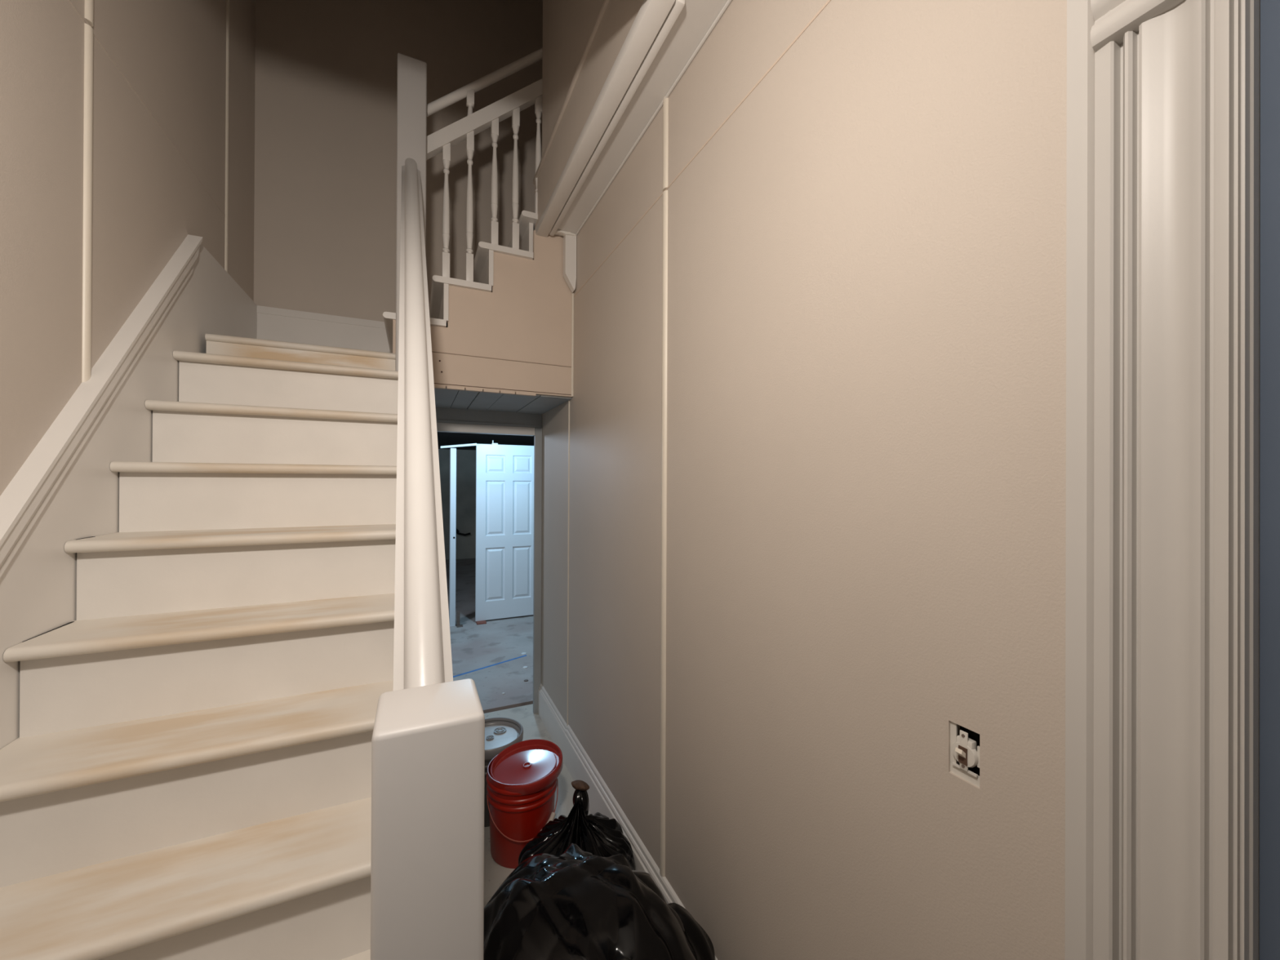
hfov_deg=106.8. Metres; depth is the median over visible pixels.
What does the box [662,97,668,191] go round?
batten
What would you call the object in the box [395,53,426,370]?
newel post
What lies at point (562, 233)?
bead
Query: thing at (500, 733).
bucket
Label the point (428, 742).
newel post
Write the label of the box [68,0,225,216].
trim
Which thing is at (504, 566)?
door
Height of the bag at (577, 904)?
0.579 m
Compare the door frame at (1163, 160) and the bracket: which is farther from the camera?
the bracket
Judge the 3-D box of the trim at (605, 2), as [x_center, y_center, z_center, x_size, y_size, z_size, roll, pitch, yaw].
[-0.258,-1.622,1.937,0.031,0.028,1.460,0,0,-25]
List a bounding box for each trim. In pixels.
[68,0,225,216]
[435,407,542,425]
[436,422,534,435]
[533,0,608,184]
[534,0,644,228]
[534,0,684,237]
[573,0,831,296]
[575,0,732,235]
[1090,0,1184,52]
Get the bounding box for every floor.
[445,558,533,713]
[484,703,591,906]
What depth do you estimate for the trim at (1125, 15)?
0.57 m
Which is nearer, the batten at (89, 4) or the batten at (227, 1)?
the batten at (89, 4)
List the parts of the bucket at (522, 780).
handle, lid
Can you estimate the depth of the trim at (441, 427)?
3.10 m
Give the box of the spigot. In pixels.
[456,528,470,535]
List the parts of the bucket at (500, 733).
lid panel, lid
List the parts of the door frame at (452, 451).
post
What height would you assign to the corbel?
0.297 m
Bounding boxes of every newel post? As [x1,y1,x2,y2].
[370,678,484,959]
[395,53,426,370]
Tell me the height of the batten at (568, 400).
1.847 m
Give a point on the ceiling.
(444, 438)
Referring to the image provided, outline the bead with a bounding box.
[549,229,576,236]
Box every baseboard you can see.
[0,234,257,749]
[257,305,390,352]
[537,683,717,959]
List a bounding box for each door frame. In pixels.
[435,419,542,713]
[440,443,476,626]
[1065,0,1260,959]
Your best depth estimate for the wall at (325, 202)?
2.81 m
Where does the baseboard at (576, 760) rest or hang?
attached to the wall at (866, 521)
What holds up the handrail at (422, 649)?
attached to the newel post at (428, 742)
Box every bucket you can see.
[484,717,523,826]
[486,739,563,868]
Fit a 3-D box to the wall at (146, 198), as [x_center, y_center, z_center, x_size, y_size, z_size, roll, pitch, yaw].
[-0.879,-1.064,-0.116,0.100,5.280,5.940,0,0,-25]
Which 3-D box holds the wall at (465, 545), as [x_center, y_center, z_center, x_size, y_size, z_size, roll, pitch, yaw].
[-4.404,0.485,9.311,8.000,2.200,0.200,0,0,-25]
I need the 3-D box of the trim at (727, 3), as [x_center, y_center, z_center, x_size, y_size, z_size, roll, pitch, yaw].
[0.046,-1.326,1.743,0.010,0.009,1.910,0,0,-25]
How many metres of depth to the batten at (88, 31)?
1.27 m
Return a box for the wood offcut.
[475,620,486,624]
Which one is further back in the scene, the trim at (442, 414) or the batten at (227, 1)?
the trim at (442, 414)
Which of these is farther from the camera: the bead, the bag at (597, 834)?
the bead
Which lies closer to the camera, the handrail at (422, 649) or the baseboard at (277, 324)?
the handrail at (422, 649)
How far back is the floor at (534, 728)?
2.41 m
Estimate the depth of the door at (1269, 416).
0.49 m
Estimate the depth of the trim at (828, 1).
1.31 m
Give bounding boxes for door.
[475,440,533,621]
[1259,0,1279,959]
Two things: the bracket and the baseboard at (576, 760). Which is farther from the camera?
the bracket
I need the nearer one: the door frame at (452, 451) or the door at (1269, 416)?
the door at (1269, 416)
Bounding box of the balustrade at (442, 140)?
[426,47,542,281]
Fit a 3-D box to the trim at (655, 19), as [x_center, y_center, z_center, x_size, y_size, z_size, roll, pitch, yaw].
[-0.842,-1.333,1.643,1.468,0.046,1.490,0,0,-25]
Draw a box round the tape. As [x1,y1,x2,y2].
[453,654,526,677]
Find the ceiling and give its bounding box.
[436,431,533,449]
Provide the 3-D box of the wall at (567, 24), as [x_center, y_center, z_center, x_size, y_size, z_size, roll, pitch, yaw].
[-0.150,-2.656,1.873,0.098,2.080,1.512,0,0,-25]
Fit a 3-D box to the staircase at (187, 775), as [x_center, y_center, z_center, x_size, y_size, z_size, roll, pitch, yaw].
[-1.145,0.496,1.539,0.809,2.165,2.718,0,0,-25]
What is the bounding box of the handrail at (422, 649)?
[393,157,453,690]
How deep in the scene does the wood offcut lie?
5.24 m
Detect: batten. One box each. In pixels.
[81,22,93,382]
[84,0,93,26]
[224,0,229,272]
[566,400,569,726]
[659,190,667,876]
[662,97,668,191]
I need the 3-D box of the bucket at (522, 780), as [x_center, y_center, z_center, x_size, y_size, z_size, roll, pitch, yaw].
[-0.499,1.394,2.065,0.324,0.378,0.309,0,0,-25]
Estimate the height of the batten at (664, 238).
2.369 m
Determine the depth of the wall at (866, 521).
0.98 m
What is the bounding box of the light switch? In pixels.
[950,721,979,787]
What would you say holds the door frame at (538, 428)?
attached to the wall at (325, 202)
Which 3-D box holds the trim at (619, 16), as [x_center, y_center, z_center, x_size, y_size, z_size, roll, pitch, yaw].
[-0.255,-1.476,1.938,0.020,0.290,1.450,0,0,-25]
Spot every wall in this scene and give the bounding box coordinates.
[0,0,255,495]
[253,0,542,321]
[438,448,475,559]
[541,0,1066,959]
[542,0,603,155]
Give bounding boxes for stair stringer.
[555,0,727,236]
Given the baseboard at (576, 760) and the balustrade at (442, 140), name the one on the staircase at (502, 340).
the balustrade at (442, 140)
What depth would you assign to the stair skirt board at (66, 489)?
1.27 m
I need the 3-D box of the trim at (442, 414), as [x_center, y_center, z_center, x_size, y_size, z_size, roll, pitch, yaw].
[-1.018,-0.417,3.099,0.764,0.082,0.006,0,0,-25]
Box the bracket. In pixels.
[456,609,462,627]
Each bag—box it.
[483,843,715,959]
[518,779,635,870]
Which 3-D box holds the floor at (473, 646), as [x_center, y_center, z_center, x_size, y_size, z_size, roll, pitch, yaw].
[-2.960,1.633,6.243,8.000,0.100,6.980,0,0,-25]
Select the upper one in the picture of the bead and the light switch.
the bead
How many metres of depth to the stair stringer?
1.66 m
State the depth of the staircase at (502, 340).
2.50 m
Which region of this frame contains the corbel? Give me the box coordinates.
[563,235,576,293]
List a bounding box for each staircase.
[0,333,398,959]
[382,210,573,413]

